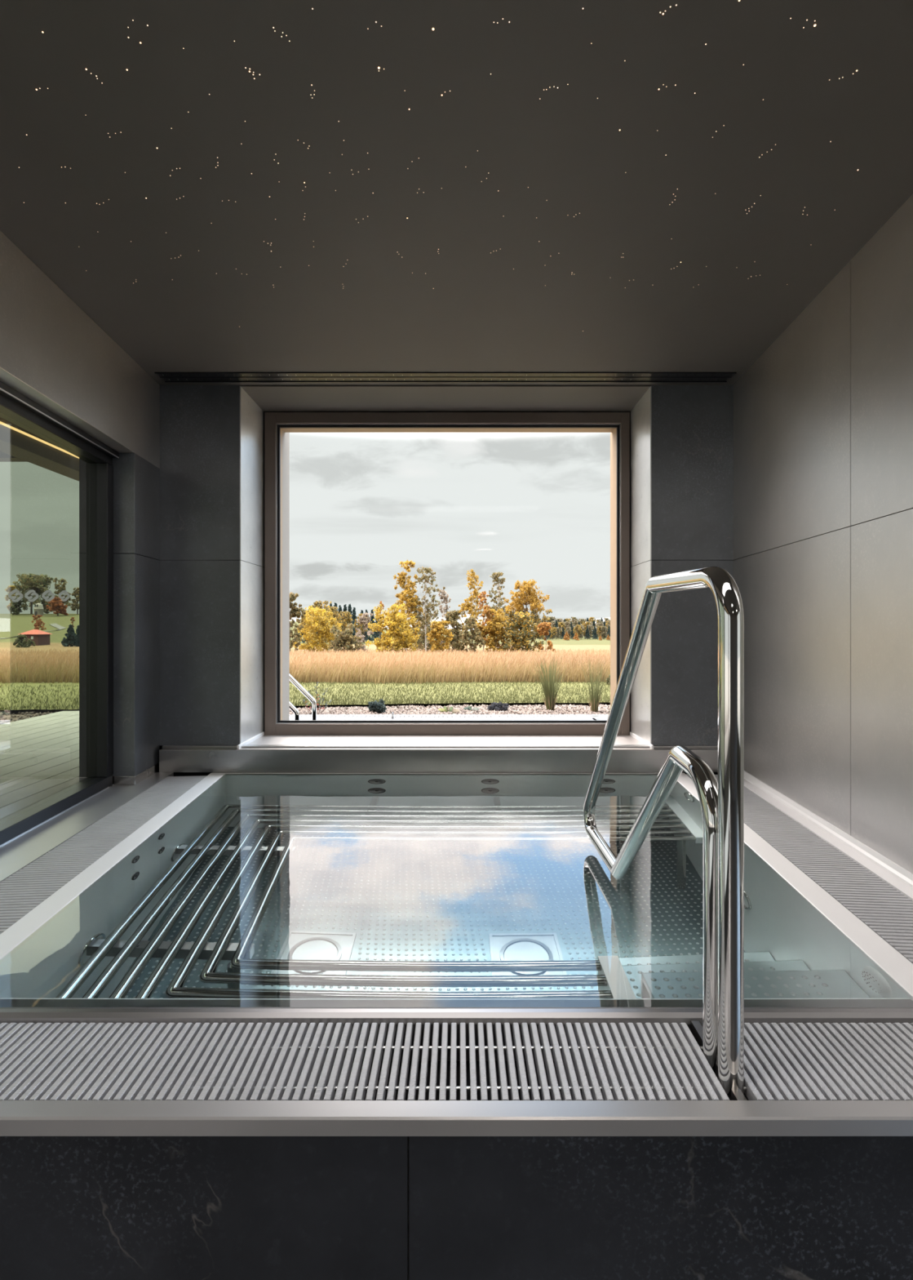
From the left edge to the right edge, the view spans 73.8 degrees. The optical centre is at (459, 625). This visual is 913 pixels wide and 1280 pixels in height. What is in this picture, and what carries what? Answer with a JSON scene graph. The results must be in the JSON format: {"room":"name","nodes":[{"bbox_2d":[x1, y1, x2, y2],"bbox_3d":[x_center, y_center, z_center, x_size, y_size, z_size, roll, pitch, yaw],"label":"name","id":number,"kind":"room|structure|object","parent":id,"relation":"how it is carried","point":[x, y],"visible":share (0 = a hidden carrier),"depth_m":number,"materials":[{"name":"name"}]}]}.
{"room":"indoor spa pool","nodes":[
{"label":"indoor spa pool","id":0,"kind":"room"},
{"bbox_2d":[0,231,159,776],"bbox_3d":[-1.625,-0.287,2.030,0.159,2.085,2.683,0,0,-5],"label":"wall","id":1,"kind":"structure","parent":0,"point":[53,353],"depth_m":3.01,"materials":[{"name":"tile"}]},
{"bbox_2d":[0,381,119,846],"bbox_3d":[-1.690,0.125,1.922,0.201,2.910,2.470,0,0,-6],"label":"window frame","id":2,"kind":"structure","parent":1,"relation":"in","point":[95,457],"depth_m":2.98,"materials":[{"name":"black metal"}]},
{"bbox_2d":[112,764,157,785],"bbox_3d":[-1.721,0.777,3.183,0.163,0.045,0.288,0,0,-5],"label":"baseboard","id":3,"kind":"structure","parent":1,"relation":"attached to","point":[117,780],"depth_m":3.05,"materials":[{"name":"metal"}]},
{"bbox_2d":[156,385,733,776],"bbox_3d":[0.000,0.025,3.579,3.800,3.110,0.441,0,0,0],"label":"wall","id":4,"kind":"structure","parent":0,"point":[211,560],"depth_m":3.36,"materials":[{"name":"tile"}]},
{"bbox_2d":[237,731,264,749],"bbox_3d":[-1.207,0.664,3.526,0.012,0.022,0.428,0,0,0],"label":"trim","id":5,"kind":"structure","parent":4,"relation":"attached to","point":[251,740],"depth_m":3.51,"materials":[{"name":"metal"}]},
{"bbox_2d":[159,734,718,772],"bbox_3d":[-0.066,0.732,3.526,3.144,0.137,0.437,0,0,0],"label":"window sill","id":6,"kind":"structure","parent":4,"relation":"attached to","point":[268,753],"depth_m":3.31,"materials":[{"name":"stone"}]},
{"bbox_2d":[264,412,630,734],"bbox_3d":[-0.075,-0.320,3.770,2.250,1.989,0.060,0,0,0],"label":"window","id":7,"kind":"structure","parent":4,"relation":"in","point":[274,422],"depth_m":3.74,"materials":[{"name":"brown metal"}]},
{"bbox_2d":[630,731,653,749],"bbox_3d":[1.055,0.664,3.526,0.012,0.022,0.428,0,0,0],"label":"trim","id":8,"kind":"structure","parent":4,"relation":"attached to","point":[643,741],"depth_m":3.50,"materials":[{"name":"metal"}]},
{"bbox_2d":[280,428,617,719],"bbox_3d":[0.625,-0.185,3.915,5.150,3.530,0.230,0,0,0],"label":"window frame","id":9,"kind":"structure","parent":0,"point":[285,433],"depth_m":3.91,"materials":[{"name":"beige paint"}]},
{"bbox_2d":[0,0,912,385],"bbox_3d":[1.000,-1.430,-0.620,6.600,0.200,7.960,0,0,0],"label":"ceiling","id":10,"kind":"structure","parent":0,"point":[597,289],"depth_m":1.78,"materials":[{"name":"grey paint"}]},
{"bbox_2d":[154,372,737,382],"bbox_3d":[-0.072,-1.327,3.249,3.055,0.006,0.122,0,0,0],"label":"ceiling vent","id":11,"kind":"object","parent":10,"relation":"in","point":[169,377],"visible":1,"depth_m":3.25,"materials":[{"name":"black metal"}]},
{"bbox_2d":[0,1136,912,1279],"bbox_3d":[-0.350,1.205,1.020,3.700,0.750,0.060,0,0,0],"label":"wall","id":12,"kind":"structure","parent":0,"point":[72,1207],"depth_m":1.00,"materials":[{"name":"stone"}]},
{"bbox_2d":[733,194,912,873],"bbox_3d":[1.561,0.125,2.350,0.249,2.910,3.330,0,0,5],"label":"wall","id":13,"kind":"structure","parent":0,"point":[824,418],"depth_m":2.30,"materials":[{"name":"tile"}]},
{"bbox_2d":[744,770,912,887],"bbox_3d":[1.411,0.780,2.150,0.017,0.032,2.329,0,0,5],"label":"baseboard","id":14,"kind":"structure","parent":13,"relation":"attached to","point":[882,861],"depth_m":2.26,"materials":[{"name":"metal"}]},
{"bbox_3d":[1.000,1.740,-0.300,6.600,0.320,8.600,0,0,0],"label":"floor","id":15,"kind":"structure","parent":0,"visible":0},
{"bbox_2d":[0,773,912,1061],"bbox_3d":[-0.064,1.259,2.256,2.577,0.922,2.112,0,0,0],"label":"plunge pool","id":16,"kind":"object","parent":15,"relation":"on","point":[891,960],"visible":0.06,"depth_m":1.26,"materials":[{"name":"metal"}]},
{"bbox_2d":[0,773,912,1007],"bbox_3d":[-0.064,0.802,2.282,2.405,0.001,2.012,0,0,0],"label":"pool water","id":17,"kind":"object","parent":16,"relation":"in","point":[264,890],"visible":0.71,"depth_m":1.70,"materials":[{"name":"clear liquid"}]},
{"bbox_2d":[0,772,912,1136],"bbox_3d":[-0.122,0.858,2.148,3.263,0.124,2.323,0,0,0],"label":"surround","id":18,"kind":"object","parent":16,"relation":"attached to","point":[458,1117],"depth_m":1.10,"materials":[{"name":"grey metal"}]},
{"bbox_2d":[583,566,744,1100],"bbox_3d":[0.480,0.354,1.663,0.043,0.951,1.216,0,0,0],"label":"handrail","id":19,"kind":"object","parent":18,"relation":"on","point":[722,801],"visible":0.98,"depth_m":1.10,"materials":[{"name":"silver metal"}]},
{"label":"outside","id":20,"kind":"structure","parent":0,"visible":0},
{"bbox_2d":[0,623,65,638],"bbox_3d":[-94.486,1.026,134.000,11.861,3.246,34.400,0,0,0],"label":"footpath","id":21,"kind":"structure","parent":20,"point":[55,625],"depth_m":140.61,"materials":[{"name":"grey"}]},
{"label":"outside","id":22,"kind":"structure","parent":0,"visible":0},
{"bbox_2d":[290,613,610,631],"bbox_3d":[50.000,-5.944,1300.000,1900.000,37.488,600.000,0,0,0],"label":"hills","id":23,"kind":"structure","parent":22,"point":[463,619],"depth_m":1141.39,"materials":[{"name":"green plant"}]},
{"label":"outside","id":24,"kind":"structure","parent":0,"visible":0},
{"bbox_2d":[0,613,610,653],"bbox_3d":[-40.000,0.329,264.150,580.000,8.236,511.700,0,0,0],"label":"terrain","id":25,"kind":"structure","parent":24,"point":[11,625],"depth_m":134.27,"materials":[{"name":"green plant"}]},
{"bbox_2d":[4,585,15,613],"bbox_3d":[-140.132,-8.074,190.083,3.185,9.229,3.262,0,0,0],"label":"autumn tree","id":26,"kind":"object","parent":25,"relation":"on","point":[10,588],"visible":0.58,"depth_m":189.35,"materials":[{"name":"green plant"}]},
{"bbox_2d":[8,597,26,614],"bbox_3d":[-134.166,-5.777,184.353,4.774,5.663,3.568,0,0,0],"label":"autumn tree","id":27,"kind":"object","parent":25,"relation":"on","point":[15,608],"visible":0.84,"depth_m":183.89,"materials":[{"name":"green plant"}]},
{"bbox_2d":[13,634,35,647],"bbox_3d":[-66.732,2.405,92.995,3.165,2.405,2.678,0,0,0],"label":"shrub","id":28,"kind":"object","parent":25,"relation":"on","point":[21,642],"visible":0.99,"depth_m":92.73,"materials":[{"name":"green plant"}]},
{"bbox_2d":[8,573,53,613],"bbox_3d":[-131.727,-9.762,187.541,11.392,12.947,13.403,0,0,0],"label":"autumn tree","id":29,"kind":"object","parent":25,"relation":"on","point":[39,584],"visible":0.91,"depth_m":186.51,"materials":[{"name":"green plant"}]},
{"bbox_2d":[18,629,52,645],"bbox_3d":[-71.909,2.132,103.000,3.529,2.970,3.600,0,0,0],"label":"hut","id":30,"kind":"object","parent":25,"relation":"on","point":[41,637],"visible":0.72,"depth_m":101.97,"materials":[{"name":"red"}]},
{"bbox_2d":[31,614,46,630],"bbox_3d":[-88.721,-0.160,127.915,2.814,4.334,3.736,0,0,0],"label":"autumn tree","id":31,"kind":"object","parent":25,"relation":"on","point":[37,624],"visible":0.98,"depth_m":127.75,"materials":[{"name":"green plant"}]},
{"bbox_2d":[33,603,44,615],"bbox_3d":[-125.359,-4.365,180.992,2.432,4.754,2.447,0,0,0],"label":"round tower","id":32,"kind":"structure","parent":25,"relation":"on","point":[38,607],"depth_m":180.15,"materials":[{"name":"stone"}]},
{"bbox_2d":[40,595,52,613],"bbox_3d":[-129.875,-6.601,191.752,4.340,6.325,3.972,0,0,0],"label":"autumn tree","id":33,"kind":"object","parent":25,"relation":"on","point":[42,602],"visible":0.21,"depth_m":191.07,"materials":[{"name":"green plant"}]},
{"bbox_2d":[45,596,68,616],"bbox_3d":[-119.453,-5.608,180.066,6.457,6.011,6.443,0,0,0],"label":"autumn tree","id":34,"kind":"object","parent":25,"relation":"on","point":[57,606],"visible":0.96,"depth_m":179.10,"materials":[{"name":"red plant"}]},
{"bbox_2d":[52,577,71,606],"bbox_3d":[-124.867,-9.220,190.063,6.810,11.521,5.734,0,0,0],"label":"autumn tree","id":35,"kind":"object","parent":25,"relation":"on","point":[57,586],"visible":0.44,"depth_m":189.40,"materials":[{"name":"green plant"}]},
{"bbox_2d":[61,623,79,646],"bbox_3d":[-62.670,1.702,97.783,2.764,3.924,3.032,0,0,0],"label":"pine tree","id":36,"kind":"object","parent":25,"relation":"on","point":[71,635],"visible":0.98,"depth_m":97.69,"materials":[{"name":"green plant"}]},
{"bbox_2d":[70,586,79,614],"bbox_3d":[-116.992,-7.627,186.131,4.499,9.020,3.350,0,0,0],"label":"autumn tree","id":37,"kind":"object","parent":25,"relation":"on","point":[76,592],"visible":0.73,"depth_m":185.55,"materials":[{"name":"green plant"}]},
{"bbox_2d":[74,625,79,646],"bbox_3d":[-62.049,1.770,98.933,1.660,3.812,1.594,0,0,0],"label":"pine tree","id":38,"kind":"object","parent":25,"relation":"on","point":[77,626],"visible":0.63,"depth_m":98.76,"materials":[{"name":"green plant"}]},
{"bbox_2d":[289,591,306,651],"bbox_3d":[-13.942,0.091,49.986,2.636,5.740,2.051,0,0,-29],"label":"autumn tree","id":39,"kind":"object","parent":25,"relation":"on","point":[295,611],"visible":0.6,"depth_m":49.91,"materials":[{"name":"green plant"}]},
{"bbox_2d":[0,680,610,710],"bbox_3d":[-3.000,0.788,6.839,22.000,0.001,3.322,0,0,0],"label":"lawn","id":40,"kind":"structure","parent":25,"relation":"on","point":[36,685],"depth_m":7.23,"materials":[{"name":"green plant"}]},
{"bbox_2d":[0,647,610,684],"bbox_3d":[-18.432,1.703,35.268,77.378,2.508,54.518,0,0,0],"label":"grass","id":41,"kind":"structure","parent":25,"relation":"on","point":[370,665],"depth_m":8.81,"materials":[{"name":"beige plant"}]},
{"bbox_2d":[298,609,312,642],"bbox_3d":[-29.099,0.348,115.853,3.751,6.900,3.528,0,0,-36],"label":"tree","id":42,"kind":"object","parent":25,"relation":"on","point":[302,622],"visible":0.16,"depth_m":115.24,"materials":[{"name":"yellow plant"}]},
{"bbox_2d":[293,605,342,653],"bbox_3d":[-12.226,0.681,52.103,4.296,4.697,4.593,0,0,39],"label":"tree","id":43,"kind":"object","parent":25,"relation":"on","point":[317,622],"visible":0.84,"depth_m":51.35,"materials":[{"name":"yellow plant"}]},
{"bbox_2d":[311,600,334,639],"bbox_3d":[-25.300,-0.456,112.315,4.379,8.566,4.657,0,0,0],"label":"tree","id":44,"kind":"object","parent":25,"relation":"on","point":[319,605],"visible":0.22,"depth_m":112.19,"materials":[{"name":"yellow plant"}]},
{"bbox_2d":[329,606,342,632],"bbox_3d":[-23.572,0.045,114.128,4.088,7.519,3.844,0,0,27],"label":"tree","id":45,"kind":"object","parent":25,"relation":"on","point":[335,615],"visible":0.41,"depth_m":113.21,"materials":[{"name":"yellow plant"}]},
{"bbox_2d":[337,610,353,634],"bbox_3d":[-22.362,0.442,117.755,3.442,6.732,3.660,0,0,-9],"label":"tree","id":46,"kind":"object","parent":25,"relation":"on","point":[347,619],"visible":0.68,"depth_m":117.34,"materials":[{"name":"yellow plant"}]},
{"bbox_2d":[328,622,364,653],"bbox_3d":[-9.535,1.365,49.800,2.754,3.193,3.046,0,0,40],"label":"bush","id":47,"kind":"object","parent":25,"relation":"on","point":[345,640],"visible":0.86,"depth_m":49.49,"materials":[{"name":"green plant"}]},
{"bbox_2d":[342,604,353,639],"bbox_3d":[-23.141,-0.249,122.942,3.311,8.260,3.536,0,0,3],"label":"conifer","id":48,"kind":"object","parent":25,"relation":"on","point":[344,609],"visible":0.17,"depth_m":122.85,"materials":[{"name":"green plant"}]},
{"bbox_2d":[347,603,355,642],"bbox_3d":[-22.698,-0.345,125.963,3.646,8.516,3.414,0,0,19],"label":"conifer","id":49,"kind":"object","parent":25,"relation":"on","point":[349,607],"visible":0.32,"depth_m":125.83,"materials":[{"name":"green plant"}]},
{"bbox_2d":[351,607,358,642],"bbox_3d":[-22.290,-0.037,129.037,3.170,7.908,3.385,0,0,34],"label":"conifer","id":50,"kind":"object","parent":25,"relation":"on","point":[353,614],"visible":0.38,"depth_m":128.75,"materials":[{"name":"green plant"}]},
{"bbox_2d":[353,613,368,640],"bbox_3d":[-19.447,0.652,119.926,3.433,6.314,3.228,0,0,18],"label":"tree","id":51,"kind":"object","parent":25,"relation":"on","point":[359,615],"visible":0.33,"depth_m":120.01,"materials":[{"name":"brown plant"}]},
{"bbox_2d":[359,609,368,642],"bbox_3d":[-21.166,0.228,132.051,2.963,7.392,3.164,0,0,-40],"label":"conifer","id":52,"kind":"object","parent":25,"relation":"on","point":[362,611],"visible":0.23,"depth_m":131.87,"materials":[{"name":"green plant"}]},
{"bbox_2d":[355,612,373,651],"bbox_3d":[-8.806,0.953,54.922,2.194,4.357,1.401,0,0,40],"label":"tree","id":53,"kind":"object","parent":25,"relation":"on","point":[363,620],"visible":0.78,"depth_m":54.78,"materials":[{"name":"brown plant"}]},
{"bbox_2d":[362,609,373,641],"bbox_3d":[-20.682,0.142,134.992,3.266,7.628,3.058,0,0,-25],"label":"conifer","id":54,"kind":"object","parent":25,"relation":"on","point":[366,611],"visible":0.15,"depth_m":134.76,"materials":[{"name":"green plant"}]},
{"bbox_2d":[368,608,376,641],"bbox_3d":[-19.813,0.115,137.942,3.102,7.737,3.312,0,0,-9],"label":"conifer","id":55,"kind":"object","parent":25,"relation":"on","point":[372,611],"visible":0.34,"depth_m":137.82,"materials":[{"name":"green plant"}]},
{"bbox_2d":[370,615,382,641],"bbox_3d":[-16.717,0.519,123.980,2.839,6.631,2.658,0,0,6],"label":"conifer","id":56,"kind":"object","parent":25,"relation":"on","point":[376,634],"visible":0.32,"depth_m":123.55,"materials":[{"name":"green plant"}]},
{"bbox_2d":[377,600,384,638],"bbox_3d":[-7.799,0.385,59.986,0.853,5.699,1.124,0,0,0],"label":"autumn tree","id":57,"kind":"object","parent":25,"relation":"on","point":[380,602],"visible":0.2,"depth_m":59.98,"materials":[{"name":"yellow plant"}]},
{"bbox_2d":[364,603,420,653],"bbox_3d":[-5.223,0.542,48.650,4.462,4.771,3.856,0,0,4],"label":"bush","id":58,"kind":"object","parent":25,"relation":"on","point":[390,639],"visible":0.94,"depth_m":48.35,"materials":[{"name":"yellow plant"}]},
{"bbox_2d":[387,559,423,651],"bbox_3d":[-4.703,-1.333,53.009,3.210,8.792,3.478,0,0,32],"label":"birch tree","id":59,"kind":"object","parent":25,"relation":"on","point":[410,601],"visible":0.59,"depth_m":52.67,"materials":[{"name":"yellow plant"}]},
{"bbox_2d":[408,613,436,652],"bbox_3d":[-3.589,0.913,59.969,3.910,4.642,3.563,0,0,-3],"label":"bush","id":60,"kind":"object","parent":25,"relation":"on","point":[422,639],"visible":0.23,"depth_m":59.40,"materials":[{"name":"green plant"}]},
{"bbox_2d":[410,566,445,651],"bbox_3d":[-2.887,-1.052,53.878,3.314,8.299,3.126,0,0,0],"label":"birch tree","id":61,"kind":"object","parent":25,"relation":"on","point":[426,578],"visible":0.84,"depth_m":53.88,"materials":[{"name":"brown plant"}]},
{"bbox_2d":[426,620,453,653],"bbox_3d":[-1.513,1.210,47.869,2.187,3.366,2.198,0,0,-3],"label":"bush","id":62,"kind":"object","parent":25,"relation":"on","point":[438,628],"visible":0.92,"depth_m":47.72,"materials":[{"name":"yellow plant"}]},
{"bbox_2d":[438,589,451,648],"bbox_3d":[-1.345,-0.138,58.107,1.866,6.698,1.814,0,0,0],"label":"birch tree","id":63,"kind":"object","parent":25,"relation":"on","point":[443,594],"visible":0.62,"depth_m":58.02,"materials":[{"name":"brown plant"}]},
{"bbox_2d":[444,609,468,652],"bbox_3d":[-0.461,0.850,53.859,2.222,4.496,3.126,0,0,-26],"label":"tree","id":64,"kind":"object","parent":25,"relation":"on","point":[451,616],"visible":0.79,"depth_m":53.34,"materials":[{"name":"green plant"}]},
{"bbox_2d":[457,568,485,653],"bbox_3d":[1.112,-0.970,54.198,2.755,8.136,2.557,0,0,30],"label":"birch tree","id":65,"kind":"object","parent":25,"relation":"on","point":[466,606],"visible":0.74,"depth_m":53.94,"materials":[{"name":"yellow plant"}]},
{"bbox_2d":[458,615,486,653],"bbox_3d":[0.925,1.069,48.800,2.345,3.718,1.953,0,0,38],"label":"bush","id":66,"kind":"object","parent":25,"relation":"on","point":[469,622],"visible":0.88,"depth_m":48.66,"materials":[{"name":"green plant"}]},
{"bbox_2d":[476,591,494,651],"bbox_3d":[2.254,0.033,50.200,1.895,5.857,1.989,0,0,-38],"label":"birch tree","id":67,"kind":"object","parent":25,"relation":"on","point":[482,597],"visible":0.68,"depth_m":49.71,"materials":[{"name":"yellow plant"}]},
{"bbox_2d":[476,606,513,653],"bbox_3d":[2.917,0.712,50.345,2.899,4.498,3.567,0,0,20],"label":"tree","id":68,"kind":"object","parent":25,"relation":"on","point":[492,626],"visible":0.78,"depth_m":49.60,"materials":[{"name":"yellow plant"}]},
{"bbox_2d":[484,572,509,641],"bbox_3d":[3.499,-0.882,54.956,2.440,8.028,2.958,0,0,28],"label":"birch tree","id":69,"kind":"object","parent":25,"relation":"on","point":[495,576],"visible":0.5,"depth_m":54.90,"materials":[{"name":"green plant"}]},
{"bbox_2d":[502,611,539,652],"bbox_3d":[4.983,0.896,49.750,3.237,4.131,3.837,0,0,9],"label":"bush","id":70,"kind":"object","parent":25,"relation":"on","point":[519,638],"visible":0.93,"depth_m":49.31,"materials":[{"name":"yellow plant"}]},
{"bbox_2d":[503,578,552,652],"bbox_3d":[5.567,-0.456,51.779,4.318,6.971,4.032,0,0,27],"label":"autumn tree","id":71,"kind":"object","parent":25,"relation":"on","point":[530,596],"visible":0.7,"depth_m":51.72,"materials":[{"name":"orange plant"}]},
{"bbox_2d":[537,622,555,653],"bbox_3d":[6.892,1.267,48.001,1.929,3.253,1.436,0,0,27],"label":"bush","id":72,"kind":"object","parent":25,"relation":"on","point":[544,627],"visible":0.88,"depth_m":47.86,"materials":[{"name":"orange plant"}]},
{"bbox_2d":[546,616,556,628],"bbox_3d":[30.922,0.547,204.632,4.654,7.524,5.052,0,0,-14],"label":"tree","id":73,"kind":"object","parent":25,"relation":"on","point":[552,618],"visible":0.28,"depth_m":204.14,"materials":[{"name":"green plant"}]},
{"bbox_2d":[550,626,557,639],"bbox_3d":[25.961,2.178,167.919,2.406,3.765,2.559,0,0,-27],"label":"tree","id":74,"kind":"object","parent":25,"relation":"on","point":[553,629],"visible":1,"depth_m":167.76,"materials":[{"name":"green plant"}]},
{"bbox_2d":[555,626,563,639],"bbox_3d":[27.504,2.192,169.177,2.514,3.744,2.316,0,0,-2],"label":"tree","id":75,"kind":"object","parent":25,"relation":"on","point":[557,628],"visible":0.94,"depth_m":169.03,"materials":[{"name":"green plant"}]},
{"bbox_2d":[557,622,566,638],"bbox_3d":[30.975,1.468,186.324,3.681,5.416,3.461,0,0,-15],"label":"tree","id":76,"kind":"object","parent":25,"relation":"on","point":[561,625],"visible":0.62,"depth_m":185.65,"materials":[{"name":"green plant"}]},
{"bbox_2d":[563,621,570,638],"bbox_3d":[33.079,1.383,187.323,3.467,5.607,3.765,0,0,10],"label":"tree","id":77,"kind":"object","parent":25,"relation":"on","point":[567,624],"visible":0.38,"depth_m":187.01,"materials":[{"name":"green plant"}]},
{"bbox_2d":[563,631,570,640],"bbox_3d":[28.357,2.816,160.078,1.911,2.440,1.896,0,0,26],"label":"tree","id":78,"kind":"object","parent":25,"relation":"on","point":[566,635],"visible":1,"depth_m":159.76,"materials":[{"name":"orange plant"}]},
{"bbox_2d":[564,626,572,638],"bbox_3d":[30.966,2.225,171.902,2.282,3.690,2.478,0,0,-41],"label":"tree","id":79,"kind":"object","parent":25,"relation":"on","point":[568,628],"visible":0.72,"depth_m":171.78,"materials":[{"name":"green plant"}]},
{"bbox_2d":[568,617,577,632],"bbox_3d":[38.634,0.632,205.142,4.932,7.345,4.542,0,0,22],"label":"tree","id":80,"kind":"object","parent":25,"relation":"on","point":[574,619],"visible":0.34,"depth_m":204.24,"materials":[{"name":"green plant"}]},
{"bbox_2d":[572,620,581,638],"bbox_3d":[36.196,1.272,188.085,3.930,5.852,3.619,0,0,-29],"label":"tree","id":81,"kind":"object","parent":25,"relation":"on","point":[576,622],"visible":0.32,"depth_m":187.70,"materials":[{"name":"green plant"}]},
{"bbox_2d":[573,624,583,635],"bbox_3d":[33.403,1.875,170.619,3.016,4.437,2.836,0,0,9],"label":"tree","id":82,"kind":"object","parent":25,"relation":"on","point":[577,627],"visible":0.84,"depth_m":170.69,"materials":[{"name":"green plant"}]},
{"bbox_2d":[577,624,584,638],"bbox_3d":[34.412,1.889,172.368,2.733,4.420,2.968,0,0,35],"label":"tree","id":83,"kind":"object","parent":25,"relation":"on","point":[582,626],"visible":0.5,"depth_m":171.82,"materials":[{"name":"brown plant"}]},
{"bbox_2d":[578,618,586,635],"bbox_3d":[40.920,0.926,201.598,4.136,6.687,4.490,0,0,-17],"label":"tree","id":84,"kind":"object","parent":25,"relation":"on","point":[582,620],"visible":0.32,"depth_m":201.02,"materials":[{"name":"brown plant"}]},
{"bbox_2d":[581,621,591,636],"bbox_3d":[38.250,1.419,183.817,3.519,5.506,3.742,0,0,21],"label":"tree","id":85,"kind":"object","parent":25,"relation":"on","point":[584,624],"visible":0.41,"depth_m":183.44,"materials":[{"name":"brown plant"}]},
{"bbox_2d":[584,625,591,639],"bbox_3d":[36.272,2.002,171.791,1.972,4.145,1.846,0,0,-30],"label":"conifer","id":86,"kind":"object","parent":25,"relation":"on","point":[587,634],"visible":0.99,"depth_m":171.61,"materials":[{"name":"green plant"}]},
{"bbox_2d":[587,624,594,637],"bbox_3d":[37.799,1.891,175.751,2.979,4.436,2.744,0,0,-5],"label":"tree","id":87,"kind":"object","parent":25,"relation":"on","point":[590,628],"visible":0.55,"depth_m":175.62,"materials":[{"name":"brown plant"}]},
{"bbox_2d":[588,617,598,637],"bbox_3d":[44.847,0.657,204.583,4.949,7.281,4.654,0,0,34],"label":"tree","id":88,"kind":"object","parent":25,"relation":"on","point":[590,618],"visible":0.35,"depth_m":203.44,"materials":[{"name":"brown plant"}]},
{"bbox_2d":[592,626,598,639],"bbox_3d":[37.966,2.160,169.554,1.804,3.792,1.689,0,0,20],"label":"conifer","id":89,"kind":"object","parent":25,"relation":"on","point":[595,634],"visible":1,"depth_m":169.40,"materials":[{"name":"green plant"}]},
{"bbox_2d":[595,622,604,637],"bbox_3d":[42.385,1.548,183.644,3.233,5.228,3.510,0,0,7],"label":"tree","id":90,"kind":"object","parent":25,"relation":"on","point":[600,624],"visible":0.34,"depth_m":183.48,"materials":[{"name":"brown plant"}]},
{"bbox_2d":[596,626,604,637],"bbox_3d":[40.908,2.056,175.218,2.769,4.074,2.604,0,0,-44],"label":"tree","id":91,"kind":"object","parent":25,"relation":"on","point":[599,628],"visible":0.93,"depth_m":175.08,"materials":[{"name":"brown plant"}]},
{"bbox_2d":[600,626,608,639],"bbox_3d":[41.554,2.055,174.652,2.521,4.076,2.737,0,0,-19],"label":"tree","id":92,"kind":"object","parent":25,"relation":"on","point":[603,628],"visible":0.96,"depth_m":174.27,"materials":[{"name":"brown plant"}]},
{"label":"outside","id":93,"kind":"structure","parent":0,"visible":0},
{"bbox_3d":[0.000,1.270,-25.900,120.000,0.860,68.200,0,0,0],"label":"ground","id":94,"kind":"structure","parent":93,"visible":0},
{"bbox_2d":[0,709,79,819],"bbox_3d":[-2.800,0.840,1.250,1.840,0.080,10.900,0,0,0],"label":"deck","id":95,"kind":"object","parent":94,"relation":"on","point":[39,755],"visible":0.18,"depth_m":3.65,"materials":[{"name":"beige wood"}]},
{"bbox_2d":[0,417,79,480],"bbox_3d":[-3.580,-0.480,1.225,3.240,2.640,10.850,0,0,0],"label":"canopy","id":96,"kind":"object","parent":95,"relation":"on","point":[17,444],"visible":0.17,"depth_m":5.20,"materials":[{"name":"grey"}]},
{"bbox_2d":[0,702,610,723],"bbox_3d":[-3.000,0.830,5.250,22.000,0.001,2.700,0,0,0],"label":"gravel ground","id":97,"kind":"structure","parent":94,"relation":"on","point":[15,712],"depth_m":6.30,"materials":[{"name":"beige gravel"}]},
{"bbox_2d":[0,703,610,724],"bbox_3d":[-2.190,0.818,5.207,9.742,0.046,1.694,0,0,-5],"label":"gravel","id":98,"kind":"object","parent":97,"relation":"on","point":[605,709],"visible":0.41,"depth_m":5.78,"materials":[{"name":"gravel"}]},
{"bbox_2d":[302,681,331,713],"bbox_3d":[-1.321,0.667,5.620,0.268,0.330,0.083,0,0,-7],"label":"leafy shrub","id":99,"kind":"object","parent":98,"relation":"on","point":[304,700],"visible":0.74,"depth_m":5.62,"materials":[{"name":"green plant"}]},
{"bbox_2d":[368,698,386,713],"bbox_3d":[-0.774,0.767,5.749,0.180,0.142,0.210,0,0,-12],"label":"pine","id":100,"kind":"object","parent":98,"relation":"on","point":[379,707],"visible":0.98,"depth_m":5.69,"materials":[{"name":"green plant"}]},
{"bbox_2d":[438,706,460,714],"bbox_3d":[-0.096,0.798,5.720,0.261,0.086,0.053,0,0,0],"label":"hosta","id":101,"kind":"object","parent":98,"relation":"on","point":[447,708],"visible":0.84,"depth_m":5.72,"materials":[{"name":"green plant"}]},
{"bbox_2d":[487,701,509,711],"bbox_3d":[0.371,0.783,5.851,0.203,0.107,0.183,0,0,28],"label":"shrub","id":102,"kind":"object","parent":98,"relation":"on","point":[500,706],"visible":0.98,"depth_m":5.83,"materials":[{"name":"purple plant"}]},
{"bbox_2d":[534,653,568,711],"bbox_3d":[0.877,0.543,5.837,0.368,0.554,0.312,0,0,-29],"label":"ornamental grass","id":103,"kind":"object","parent":98,"relation":"on","point":[549,689],"depth_m":5.82,"materials":[{"name":"green plant"}]},
{"bbox_2d":[579,656,608,712],"bbox_3d":[1.280,0.556,5.751,0.272,0.528,0.278,0,0,0],"label":"ornamental grass","id":104,"kind":"object","parent":98,"relation":"on","point":[595,700],"depth_m":5.74,"materials":[{"name":"green plant"}]},
{"bbox_2d":[289,714,608,719],"bbox_3d":[-0.400,1.247,4.742,3.600,0.906,1.415,0,0,0],"label":"ledge","id":105,"kind":"object","parent":97,"relation":"in","point":[302,717],"visible":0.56,"depth_m":5.33,"materials":[{"name":"grey"}]},
{"bbox_2d":[289,674,316,719],"bbox_3d":[-1.602,0.420,5.025,0.835,0.760,0.090,0,0,0],"label":"handrail","id":106,"kind":"object","parent":105,"relation":"on","point":[292,679],"visible":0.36,"depth_m":5.03,"materials":[{"name":"silver metal"}]},
{"bbox_2d":[463,705,479,711],"bbox_3d":[0.121,0.802,5.852,0.185,0.064,0.050,0,0,5],"label":"hosta","id":107,"kind":"object","parent":97,"relation":"on","point":[469,708],"visible":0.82,"depth_m":5.85,"materials":[{"name":"green plant"}]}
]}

